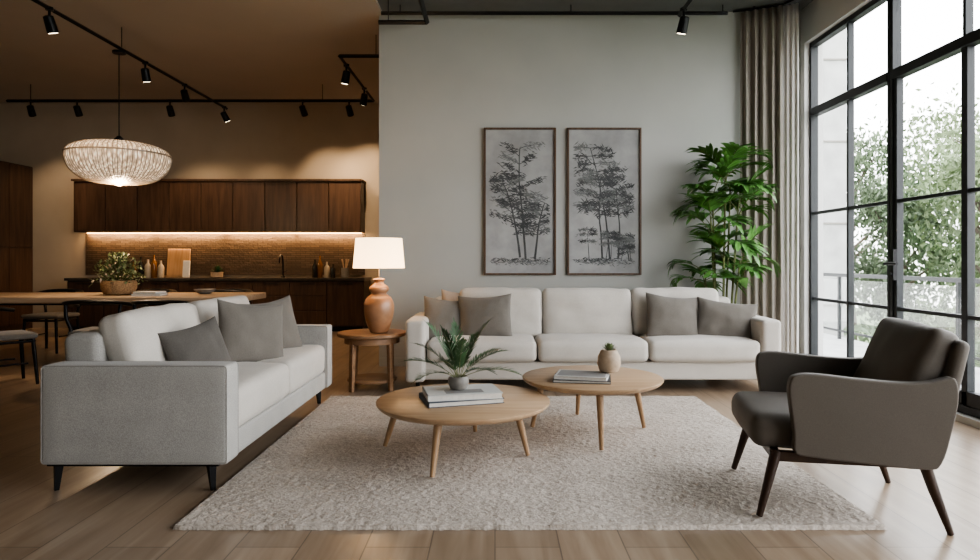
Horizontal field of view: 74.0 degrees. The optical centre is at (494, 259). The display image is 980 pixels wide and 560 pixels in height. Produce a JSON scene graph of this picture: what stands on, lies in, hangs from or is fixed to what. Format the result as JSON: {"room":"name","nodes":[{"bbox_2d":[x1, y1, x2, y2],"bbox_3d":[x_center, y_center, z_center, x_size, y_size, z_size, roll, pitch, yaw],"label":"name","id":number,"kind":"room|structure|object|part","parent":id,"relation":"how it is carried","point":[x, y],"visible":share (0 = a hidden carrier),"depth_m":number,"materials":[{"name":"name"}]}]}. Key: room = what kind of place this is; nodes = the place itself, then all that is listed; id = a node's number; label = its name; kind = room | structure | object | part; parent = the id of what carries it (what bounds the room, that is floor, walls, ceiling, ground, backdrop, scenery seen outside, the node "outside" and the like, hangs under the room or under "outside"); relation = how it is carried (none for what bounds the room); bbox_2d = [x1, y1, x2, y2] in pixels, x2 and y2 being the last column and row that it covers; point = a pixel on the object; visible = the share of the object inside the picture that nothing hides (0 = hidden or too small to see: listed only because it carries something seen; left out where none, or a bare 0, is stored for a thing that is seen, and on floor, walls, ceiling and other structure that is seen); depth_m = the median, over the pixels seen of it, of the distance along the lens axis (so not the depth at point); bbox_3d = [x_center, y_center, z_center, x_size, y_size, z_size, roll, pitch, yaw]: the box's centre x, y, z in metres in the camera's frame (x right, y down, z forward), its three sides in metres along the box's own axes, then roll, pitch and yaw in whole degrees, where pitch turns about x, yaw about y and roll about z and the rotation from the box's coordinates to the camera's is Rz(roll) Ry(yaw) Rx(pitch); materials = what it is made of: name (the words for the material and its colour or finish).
{"room":"living room","nodes":[
{"label":"living room","id":0,"kind":"room"},
{"bbox_2d":[0,103,378,327],"bbox_3d":[-4.850,-0.750,11.085,7.500,3.800,0.230,0,0,0],"label":"wall","id":1,"kind":"structure","parent":0,"point":[259,140],"depth_m":11.00,"materials":[{"name":"paint"}]},
{"bbox_2d":[71,179,365,233],"bbox_3d":[-4.555,-0.883,10.807,4.750,0.883,0.375,0,0,0],"label":"upper cabinet","id":2,"kind":"object","parent":1,"relation":"attached to","point":[164,206],"visible":0.89,"depth_m":10.65,"materials":[{"name":"brown wood"}]},
{"bbox_2d":[0,0,381,102],"bbox_3d":[-4.910,-2.745,4.200,7.379,0.190,14.000,0,0,0],"label":"ceiling","id":3,"kind":"structure","parent":0,"point":[221,49],"depth_m":8.14,"materials":[{"name":"paint"}]},
{"bbox_2d":[6,0,378,121],"bbox_3d":[-3.419,-2.405,6.854,5.168,0.491,8.426,0,0,-22],"label":"track","id":4,"kind":"object","parent":3,"relation":"attached to","point":[51,27],"visible":0.99,"depth_m":9.51,"materials":[{"name":"black metal"}]},
{"bbox_2d":[62,49,171,185],"bbox_3d":[-4.280,-1.613,7.400,1.086,1.535,1.086,0,0,0],"label":"pendant lamp","id":5,"kind":"object","parent":4,"relation":"hanging from","point":[117,161],"visible":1,"depth_m":7.04,"materials":[{"name":"woven rattan"},{"name":"black metal"}]},
{"bbox_3d":[-4.280,-1.105,7.400,1.072,0.480,1.071,0,0,0],"label":"lamp shade","id":6,"kind":"part","parent":5,"relation":"part of","materials":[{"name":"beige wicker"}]},
{"bbox_3d":[-4.280,-1.855,7.400,0.140,1.050,0.140,0,0,0],"label":"cord","id":7,"kind":"part","parent":5,"relation":"part of","materials":[{"name":"black metal"}]},
{"bbox_2d":[0,328,979,559],"bbox_3d":[-2.550,1.210,4.200,12.100,0.120,14.000,0,0,0],"label":"floor","id":8,"kind":"structure","parent":0,"point":[97,512],"depth_m":2.91,"materials":[{"name":"brown wood"}]},
{"bbox_2d":[0,161,32,330],"bbox_3d":[-8.195,-0.210,9.895,0.790,2.720,2.190,0,0,0],"label":"tall cabinet","id":9,"kind":"object","parent":8,"relation":"on","point":[16,180],"visible":1,"depth_m":10.60,"materials":[{"name":"brown wood"}]},
{"bbox_2d":[0,307,38,383],"bbox_3d":[-4.582,0.763,5.962,0.660,0.779,0.568,0,0,40],"label":"dining chair","id":10,"kind":"object","parent":8,"relation":"on","point":[28,336],"visible":1,"depth_m":6.00,"materials":[{"name":"black metal"}]},
{"bbox_3d":[-4.650,0.421,5.881,0.660,0.095,0.358,0,0,40],"label":"rail","id":11,"kind":"part","parent":10,"relation":"part of","materials":[{"name":"black metal"}]},
{"bbox_3d":[-4.550,0.700,6.000,0.460,0.069,0.450,0,0,40],"label":"seat","id":12,"kind":"part","parent":10,"relation":"part of","materials":[{"name":"beige fabric"}]},
{"bbox_3d":[-4.561,0.780,5.987,0.532,0.746,0.501,0,0,40],"label":"frame","id":13,"kind":"part","parent":10,"relation":"part of","materials":[{"name":"black wood"}]},
{"bbox_2d":[21,289,83,353],"bbox_3d":[-5.600,0.763,8.250,0.660,0.779,0.568,0,0,0],"label":"dining chair","id":14,"kind":"object","parent":8,"relation":"on","point":[35,317],"visible":0.8,"depth_m":8.10,"materials":[{"name":"black wood"}]},
{"bbox_3d":[-5.600,0.700,8.200,0.460,0.069,0.450,0,0,0],"label":"seat","id":15,"kind":"part","parent":14,"relation":"part of","materials":[{"name":"beige fabric"}]},
{"bbox_3d":[-5.600,0.421,8.355,0.660,0.095,0.358,0,0,0],"label":"rail","id":16,"kind":"part","parent":14,"relation":"part of","materials":[{"name":"black metal"}]},
{"bbox_2d":[62,300,136,334],"bbox_3d":[-3.845,0.763,6.350,0.660,0.779,0.568,0,0,-6],"label":"dining chair","id":17,"kind":"object","parent":8,"relation":"on","point":[72,303],"visible":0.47,"depth_m":6.16,"materials":[{"name":"black metal"}]},
{"bbox_3d":[-3.850,0.700,6.400,0.460,0.069,0.450,0,0,-6],"label":"seat","id":18,"kind":"part","parent":17,"relation":"part of","materials":[{"name":"beige fabric"}]},
{"bbox_3d":[-3.848,0.780,6.384,0.532,0.746,0.501,0,0,-6],"label":"frame","id":19,"kind":"part","parent":17,"relation":"part of","materials":[{"name":"black metal"}]},
{"bbox_3d":[-3.834,0.421,6.245,0.660,0.095,0.358,0,0,-6],"label":"rail","id":20,"kind":"part","parent":17,"relation":"part of","materials":[{"name":"black metal"}]},
{"bbox_2d":[0,292,265,304],"bbox_3d":[-4.680,0.770,7.350,3.840,0.760,1.000,0,0,0],"label":"dining table","id":21,"kind":"object","parent":8,"relation":"on","point":[6,298],"visible":0.55,"depth_m":6.94,"materials":[{"name":"brown wood"}]},
{"bbox_2d":[91,251,146,294],"bbox_3d":[-4.226,0.145,7.291,0.595,0.488,0.543,0,0,0],"label":"table plant","id":22,"kind":"object","parent":21,"relation":"on","point":[122,286],"visible":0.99,"depth_m":7.22,"materials":[{"name":"green plant"}]},
{"bbox_2d":[100,280,137,294],"bbox_3d":[-4.223,0.309,7.300,0.370,0.160,0.368,0,0,0],"label":"plant pot","id":23,"kind":"object","parent":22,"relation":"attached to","point":[108,287],"depth_m":7.16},
{"bbox_2d":[131,291,167,295],"bbox_3d":[-3.768,0.366,7.100,0.311,0.046,0.236,0,0,-3],"label":"books","id":24,"kind":"object","parent":21,"relation":"on","point":[138,293],"visible":1,"depth_m":7.01,"materials":[{"name":"white paper"}]},
{"bbox_2d":[194,289,215,293],"bbox_3d":[-3.324,0.361,7.450,0.240,0.055,0.240,0,0,0],"label":"bowl","id":25,"kind":"object","parent":21,"relation":"on","point":[200,291],"visible":1,"depth_m":7.38,"materials":[{"name":"grey ceramic"}]},
{"bbox_2d":[135,289,176,307],"bbox_3d":[-4.395,0.763,8.250,0.660,0.779,0.568,0,0,6],"label":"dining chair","id":26,"kind":"object","parent":8,"relation":"on","point":[166,290],"visible":0.03,"depth_m":8.43,"materials":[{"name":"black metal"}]},
{"bbox_3d":[-4.385,0.421,8.355,0.660,0.095,0.358,0,0,6],"label":"rail","id":27,"kind":"part","parent":26,"relation":"part of","materials":[{"name":"black metal"}]},
{"bbox_2d":[131,300,189,309],"bbox_3d":[-3.200,0.763,6.370,0.660,0.779,0.568,0,0,0],"label":"dining chair","id":28,"kind":"object","parent":8,"relation":"on","point":[139,303],"visible":0.12,"depth_m":6.12,"materials":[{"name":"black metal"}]},
{"bbox_2d":[40,295,331,490],"bbox_3d":[-1.780,0.700,4.235,0.927,0.902,2.078,0,0,0],"label":"loveseat","id":29,"kind":"object","parent":8,"relation":"on","point":[194,383],"visible":1,"depth_m":3.25,"materials":[{"name":"fabric"}]},
{"bbox_3d":[-2.130,0.660,4.234,0.225,0.566,1.762,0,0,0],"label":"frame","id":30,"kind":"part","parent":29,"relation":"part of","materials":[{"name":"fabric"}]},
{"bbox_2d":[157,316,230,360],"bbox_3d":[-1.717,0.525,3.748,0.174,0.381,0.406,0,0,30],"label":"pillow","id":31,"kind":"object","parent":29,"relation":"on","point":[204,341],"depth_m":3.70,"materials":[{"name":"grey fabric"}]},
{"bbox_2d":[64,277,371,330],"bbox_3d":[-4.475,0.720,10.662,4.790,0.860,0.605,0,0,0],"label":"base cabinet","id":32,"kind":"object","parent":8,"relation":"on","point":[338,302],"visible":0.45,"depth_m":10.40,"materials":[{"name":"brown wood"}]},
{"bbox_2d":[64,277,371,280],"bbox_3d":[-4.475,0.310,10.662,4.790,0.040,0.605,0,0,0],"label":"countertop","id":33,"kind":"structure","parent":32,"relation":"on","point":[81,278],"depth_m":10.36,"materials":[{"name":"stone"}]},
{"bbox_2d":[138,257,143,277],"bbox_3d":[-5.855,0.119,10.750,0.090,0.340,0.089,0,0,0],"label":"bottle","id":34,"kind":"object","parent":33,"relation":"on","point":[141,263],"visible":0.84,"depth_m":10.72,"materials":[{"name":"black glass"}]},
{"bbox_2d":[145,259,150,277],"bbox_3d":[-5.739,0.140,10.750,0.100,0.300,0.098,0,0,0],"label":"bottle","id":35,"kind":"object","parent":33,"relation":"on","point":[147,266],"visible":0.96,"depth_m":10.71,"materials":[{"name":"beige ceramic"}]},
{"bbox_2d":[151,255,156,277],"bbox_3d":[-5.640,0.104,10.750,0.090,0.370,0.089,0,0,0],"label":"bottle","id":36,"kind":"object","parent":33,"relation":"on","point":[153,263],"visible":1,"depth_m":10.71,"materials":[{"name":"orange glass"}]},
{"bbox_2d":[158,261,163,277],"bbox_3d":[-5.524,0.149,10.750,0.100,0.280,0.098,0,0,0],"label":"bottle","id":37,"kind":"object","parent":33,"relation":"on","point":[160,267],"visible":1,"depth_m":10.71,"materials":[{"name":"beige ceramic"}]},
{"bbox_2d":[167,249,190,276],"bbox_3d":[-5.306,0.050,10.904,0.380,0.478,0.070,0,0,0],"label":"cutting board","id":38,"kind":"object","parent":33,"relation":"on","point":[175,259],"visible":0.94,"depth_m":10.90,"materials":[{"name":"brown wood"}]},
{"bbox_2d":[182,261,189,276],"bbox_3d":[-5.134,0.150,10.814,0.120,0.279,0.046,0,0,0],"label":"cutting board","id":39,"kind":"object","parent":33,"relation":"on","point":[186,264],"visible":1,"depth_m":10.80,"materials":[{"name":"white wood"}]},
{"bbox_2d":[210,265,223,277],"bbox_3d":[-4.577,0.186,10.702,0.252,0.207,0.251,0,0,0],"label":"potted herb","id":40,"kind":"object","parent":33,"relation":"on","point":[217,273],"visible":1,"depth_m":10.64,"materials":[{"name":"brown wood"}]},
{"bbox_2d":[210,272,223,277],"bbox_3d":[-4.576,0.244,10.700,0.200,0.090,0.200,0,0,0],"label":"pot","id":41,"kind":"object","parent":40,"relation":"attached to","point":[213,274],"depth_m":10.62,"materials":[{"name":"brown wood"}]},
{"bbox_2d":[279,254,287,276],"bbox_3d":[-3.496,0.096,10.720,0.113,0.385,0.220,0,0,0],"label":"faucet","id":42,"kind":"object","parent":33,"relation":"on","point":[281,255],"visible":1,"depth_m":10.79,"materials":[{"name":"black metal"}]},
{"bbox_2d":[312,259,317,277],"bbox_3d":[-2.977,0.140,10.750,0.090,0.300,0.089,0,0,0],"label":"bottle","id":43,"kind":"object","parent":33,"relation":"on","point":[314,267],"visible":1,"depth_m":10.72,"materials":[{"name":"black glass"}]},
{"bbox_2d":[318,256,321,277],"bbox_3d":[-2.894,0.110,10.750,0.080,0.360,0.079,0,0,0],"label":"bottle","id":44,"kind":"object","parent":33,"relation":"on","point":[319,261],"visible":1,"depth_m":10.71,"materials":[{"name":"orange glass"}]},
{"bbox_2d":[324,262,329,277],"bbox_3d":[-2.779,0.160,10.750,0.090,0.260,0.089,0,0,0],"label":"bottle","id":45,"kind":"object","parent":33,"relation":"on","point":[326,268],"visible":1,"depth_m":10.72,"materials":[{"name":"beige ceramic"}]},
{"bbox_2d":[331,264,334,277],"bbox_3d":[-2.679,0.179,10.750,0.080,0.220,0.079,0,0,0],"label":"bottle","id":46,"kind":"object","parent":33,"relation":"on","point":[332,268],"visible":1,"depth_m":10.71,"materials":[{"name":"black glass"}]},
{"bbox_2d":[341,259,348,277],"bbox_3d":[-2.477,0.137,10.751,0.135,0.303,0.122,0,0,0],"label":"utensil crock","id":47,"kind":"object","parent":33,"relation":"on","point":[344,271],"visible":1,"depth_m":10.71,"materials":[{"name":"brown ceramic"}]},
{"bbox_2d":[214,289,252,303],"bbox_3d":[-3.405,0.763,8.250,0.660,0.779,0.568,0,0,-6],"label":"dining chair","id":48,"kind":"object","parent":8,"relation":"on","point":[216,290],"visible":0.08,"depth_m":8.43,"materials":[{"name":"black metal"}]},
{"bbox_3d":[-3.416,0.421,8.355,0.660,0.095,0.358,0,0,-6],"label":"rail","id":49,"kind":"part","parent":48,"relation":"part of","materials":[{"name":"black metal"}]},
{"bbox_2d":[337,329,405,391],"bbox_3d":[-1.105,0.898,5.850,0.620,0.503,0.620,0,0,0],"label":"side table","id":50,"kind":"object","parent":8,"relation":"on","point":[355,338],"visible":0.91,"depth_m":5.68,"materials":[{"name":"brown wood"}]},
{"bbox_2d":[347,373,396,384],"bbox_3d":[-1.105,1.067,5.850,0.440,0.025,0.440,0,0,0],"label":"shelf","id":51,"kind":"object","parent":50,"relation":"attached to","point":[368,378],"depth_m":5.74,"materials":[{"name":"brown wood"}]},
{"bbox_2d":[353,238,404,332],"bbox_3d":[-1.035,0.227,5.800,0.456,0.840,0.456,0,0,0],"label":"table lamp","id":52,"kind":"object","parent":50,"relation":"on","point":[378,253],"visible":1,"depth_m":5.68,"materials":[{"name":"ceramic"}]},
{"bbox_3d":[-1.035,-0.061,5.800,0.456,0.265,0.456,0,0,0],"label":"lamp shade","id":53,"kind":"part","parent":52,"relation":"part of","materials":[{"name":"fabric"}]},
{"bbox_2d":[173,395,886,530],"bbox_3d":[0.147,1.137,4.092,3.056,0.023,2.667,0,0,0],"label":"rug","id":54,"kind":"object","parent":8,"relation":"on","point":[333,470],"visible":0.87,"depth_m":3.34,"materials":[{"name":"beige carpet"}]},
{"bbox_2d":[376,383,549,476],"bbox_3d":[-0.186,0.974,3.830,1.016,0.307,1.016,0,0,0],"label":"coffee table","id":55,"kind":"object","parent":54,"relation":"on","point":[520,403],"visible":0.8,"depth_m":3.56,"materials":[{"name":"brown wood"}]},
{"bbox_2d":[419,383,504,407],"bbox_3d":[-0.198,0.788,3.804,0.452,0.062,0.315,0,0,-16],"label":"books","id":56,"kind":"object","parent":55,"relation":"on","point":[474,394],"visible":0.98,"depth_m":3.69,"materials":[{"name":"white paper"}]},
{"bbox_2d":[401,317,521,389],"bbox_3d":[-0.208,0.547,3.808,0.642,0.419,0.698,0,0,32],"label":"potted fern","id":57,"kind":"object","parent":56,"relation":"on","point":[459,381],"visible":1,"depth_m":3.78,"materials":[{"name":"green plant"}]},
{"bbox_2d":[448,374,468,389],"bbox_3d":[-0.215,0.719,3.820,0.124,0.075,0.124,0,0,0],"label":"pot","id":58,"kind":"object","parent":57,"relation":"attached to","point":[457,381],"depth_m":3.77,"materials":[{"name":"grey ceramic"}]},
{"bbox_2d":[522,365,663,449],"bbox_3d":[0.642,0.948,4.294,0.920,0.356,0.933,0,0,0],"label":"coffee table","id":59,"kind":"object","parent":54,"relation":"on","point":[626,380],"visible":0.81,"depth_m":4.08,"materials":[{"name":"brown wood"}]},
{"bbox_2d":[553,369,610,383],"bbox_3d":[0.560,0.748,4.170,0.366,0.042,0.258,0,0,11],"label":"books","id":60,"kind":"object","parent":59,"relation":"on","point":[562,376],"visible":0.96,"depth_m":4.08,"materials":[{"name":"white paper"}]},
{"bbox_2d":[597,342,620,372],"bbox_3d":[0.740,0.629,4.220,0.152,0.194,0.151,0,0,0],"label":"potted succulent","id":61,"kind":"object","parent":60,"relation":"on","point":[608,361],"visible":1,"depth_m":4.17,"materials":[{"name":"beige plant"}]},
{"bbox_2d":[405,287,780,385],"bbox_3d":[0.850,0.703,6.040,3.272,0.894,0.934,0,0,0],"label":"sofa","id":62,"kind":"object","parent":8,"relation":"on","point":[673,333],"visible":0.91,"depth_m":5.86,"materials":[{"name":"fabric"}]},
{"bbox_2d":[441,289,459,300],"bbox_3d":[-0.320,0.500,6.161,0.410,0.451,0.157,0,0,0],"label":"pillow","id":63,"kind":"object","parent":62,"relation":"on","point":[446,295],"depth_m":6.15,"materials":[{"name":"beige fabric"}]},
{"bbox_3d":[0.850,0.700,6.400,2.890,0.680,0.200,0,0,0],"label":"frame","id":64,"kind":"part","parent":62,"relation":"part of","materials":[{"name":"fabric"}]},
{"bbox_2d":[666,142,781,303],"bbox_3d":[2.311,-0.013,6.522,1.016,2.326,0.872,0,0,0],"label":"potted palm","id":65,"kind":"object","parent":8,"relation":"on","point":[731,159],"visible":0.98,"depth_m":6.62,"materials":[{"name":"green plant"}]},
{"bbox_2d":[731,317,969,535],"bbox_3d":[1.613,0.719,3.100,0.863,0.868,0.742,0,0,11],"label":"armchair","id":66,"kind":"object","parent":8,"relation":"on","point":[895,405],"visible":1,"depth_m":2.77,"materials":[{"name":"grey fabric"}]},
{"bbox_2d":[731,391,791,448],"bbox_3d":[1.517,0.766,3.119,0.668,0.187,0.579,0,0,11],"label":"seat cushion","id":67,"kind":"object","parent":66,"relation":"on","point":[764,416],"depth_m":2.94,"materials":[{"name":"fabric"}]},
{"bbox_3d":[1.595,0.978,3.106,0.784,0.349,0.690,0,0,11],"label":"wood frame","id":68,"kind":"part","parent":66,"relation":"part of","materials":[{"name":"brown wood"}]},
{"bbox_2d":[853,317,958,380],"bbox_3d":[1.894,0.505,3.048,0.273,0.440,0.618,0,0,11],"label":"cushion","id":69,"kind":"object","parent":66,"relation":"on","point":[898,349],"depth_m":2.88,"materials":[{"name":"fabric"}]},
{"bbox_2d":[379,12,799,357],"bbox_3d":[1.122,-0.820,7.120,4.756,3.940,0.160,0,0,0],"label":"wall","id":70,"kind":"structure","parent":0,"point":[448,79],"depth_m":7.04,"materials":[{"name":"grey paint"}]},
{"bbox_2d":[379,358,404,365],"bbox_3d":[1.015,1.105,7.032,4.530,0.090,0.015,0,0,0],"label":"baseboard","id":71,"kind":"structure","parent":70,"relation":"attached to","point":[382,361],"depth_m":7.03,"materials":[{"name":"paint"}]},
{"bbox_2d":[484,128,555,274],"bbox_3d":[0.271,-0.633,7.021,0.779,1.590,0.035,0,0,0],"label":"framed picture","id":72,"kind":"object","parent":70,"relation":"attached to","point":[520,163],"visible":1,"depth_m":7.03,"materials":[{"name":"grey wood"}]},
{"bbox_2d":[567,128,641,274],"bbox_3d":[1.180,-0.633,7.021,0.800,1.590,0.035,0,0,0],"label":"framed picture","id":73,"kind":"object","parent":70,"relation":"attached to","point":[604,165],"visible":1,"depth_m":7.03,"materials":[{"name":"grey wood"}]},
{"bbox_2d":[377,0,812,11],"bbox_3d":[1.140,-2.765,2.120,4.720,0.150,9.840,0,0,0],"label":"ceiling","id":74,"kind":"structure","parent":0,"point":[394,5],"depth_m":6.84,"materials":[{"name":"paint"}]},
{"bbox_2d":[378,0,727,33],"bbox_3d":[0.625,-2.440,3.935,3.650,0.500,5.870,0,0,0],"label":"track","id":75,"kind":"object","parent":74,"relation":"attached to","point":[682,27],"visible":1,"depth_m":6.84,"materials":[{"name":"black metal"}]},
{"bbox_2d":[740,5,783,350],"bbox_3d":[2.815,-0.755,6.867,0.425,3.790,0.069,0,0,28],"label":"curtain","id":76,"kind":"object","parent":74,"relation":"hanging from","point":[761,41],"visible":0.7,"depth_m":6.85,"materials":[{"name":"fabric"}]},
{"bbox_2d":[733,0,793,12],"bbox_3d":[2.859,-2.671,2.791,0.626,0.037,8.381,0,0,0],"label":"curtain rod","id":77,"kind":"object","parent":74,"relation":"attached to","point":[749,9],"depth_m":6.85,"materials":[{"name":"black metal"}]},
{"bbox_2d":[783,3,798,352],"bbox_3d":[3.069,-0.755,6.742,0.150,3.790,0.034,0,0,36],"label":"sheer curtain","id":78,"kind":"object","parent":74,"relation":"hanging from","point":[790,12],"visible":0.91,"depth_m":6.73,"materials":[{"name":"fabric"}]},
{"bbox_2d":[800,0,979,428],"bbox_3d":[3.400,-0.770,2.120,0.200,3.840,9.840,0,0,0],"label":"wall","id":79,"kind":"structure","parent":0,"point":[818,17],"depth_m":6.93,"materials":[{"name":"paint"}]},
{"bbox_2d":[809,0,889,356],"bbox_3d":[3.390,-0.605,6.225,0.090,3.410,1.410,0,0,0],"label":"frame","id":80,"kind":"object","parent":79,"relation":"attached to","point":[815,110],"visible":0.59,"depth_m":6.20,"materials":[{"name":"metal"}]},
{"bbox_2d":[883,249,897,279],"bbox_3d":[3.313,0.040,5.396,0.094,0.260,0.174,0,0,0],"label":"handle","id":81,"kind":"object","parent":79,"relation":"attached to","point":[893,263],"visible":1,"depth_m":5.43,"materials":[{"name":"black metal"}]},
{"bbox_2d":[890,0,979,418],"bbox_3d":[3.390,-0.605,4.657,0.090,3.410,1.715,0,0,0],"label":"frame","id":82,"kind":"object","parent":79,"relation":"attached to","point":[969,400],"visible":0.68,"depth_m":4.67,"materials":[{"name":"metal"}]},
{"bbox_2d":[823,333,979,392],"bbox_3d":[4.400,1.265,4.700,1.800,0.170,15.400,0,0,0],"label":"floor","id":83,"kind":"structure","parent":0,"point":[832,346],"depth_m":8.67,"materials":[{"name":"concrete"}]},
{"bbox_2d":[823,273,979,360],"bbox_3d":[5.150,0.690,4.750,0.060,0.980,15.100,0,0,0],"label":"balcony railing","id":84,"kind":"object","parent":83,"relation":"on","point":[838,275],"visible":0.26,"depth_m":8.13,"materials":[{"name":"metal"}]},
{"label":"outside","id":85,"kind":"structure","parent":0,"visible":0},
{"bbox_2d":[846,308,954,342],"bbox_3d":[36.800,5.250,25.000,66.400,0.200,90.000,0,0,0],"label":"ground","id":86,"kind":"structure","parent":85,"point":[867,313],"depth_m":57.22,"materials":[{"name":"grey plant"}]},
{"bbox_2d":[823,29,846,337],"bbox_3d":[5.515,-0.350,16.235,3.630,11.000,5.530,0,0,0],"label":"neighbouring building","id":87,"kind":"structure","parent":86,"relation":"on","point":[834,49],"depth_m":13.50,"materials":[{"name":"concrete"}]},
{"bbox_2d":[846,104,959,339],"bbox_3d":[12.348,-0.031,22.340,6.447,10.376,5.520,0,0,-11],"label":"tree","id":88,"kind":"object","parent":86,"relation":"on","point":[859,159],"visible":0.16,"depth_m":21.66,"materials":[{"name":"green plant"}]},
{"bbox_2d":[843,319,979,367],"bbox_3d":[7.396,3.193,8.958,1.241,4.113,8.117,0,0,0],"label":"hedge","id":89,"kind":"object","parent":86,"relation":"on","point":[869,329],"visible":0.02,"depth_m":12.30,"materials":[{"name":"green plant"}]},
{"bbox_2d":[846,164,979,329],"bbox_3d":[10.989,1.270,17.433,3.842,7.779,4.877,0,0,26],"label":"tree","id":90,"kind":"object","parent":86,"relation":"on","point":[877,214],"visible":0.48,"depth_m":17.14,"materials":[{"name":"green plant"}]},
{"bbox_2d":[856,82,979,335],"bbox_3d":[16.741,-0.620,22.843,8.360,11.552,6.539,0,0,6],"label":"tree","id":91,"kind":"object","parent":86,"relation":"on","point":[978,112],"visible":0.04,"depth_m":22.89,"materials":[{"name":"green plant"}]},
{"bbox_2d":[860,82,979,306],"bbox_3d":[14.749,-0.090,18.604,6.973,10.493,6.359,0,0,0],"label":"tree","id":92,"kind":"object","parent":86,"relation":"on","point":[937,135],"visible":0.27,"depth_m":19.58,"materials":[{"name":"green plant"}]},
{"bbox_2d":[875,120,979,356],"bbox_3d":[10.880,0.989,14.389,4.223,8.340,5.691,0,0,-12],"label":"tree","id":93,"kind":"object","parent":86,"relation":"on","point":[949,177],"visible":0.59,"depth_m":14.98,"materials":[{"name":"green plant"}]}
]}

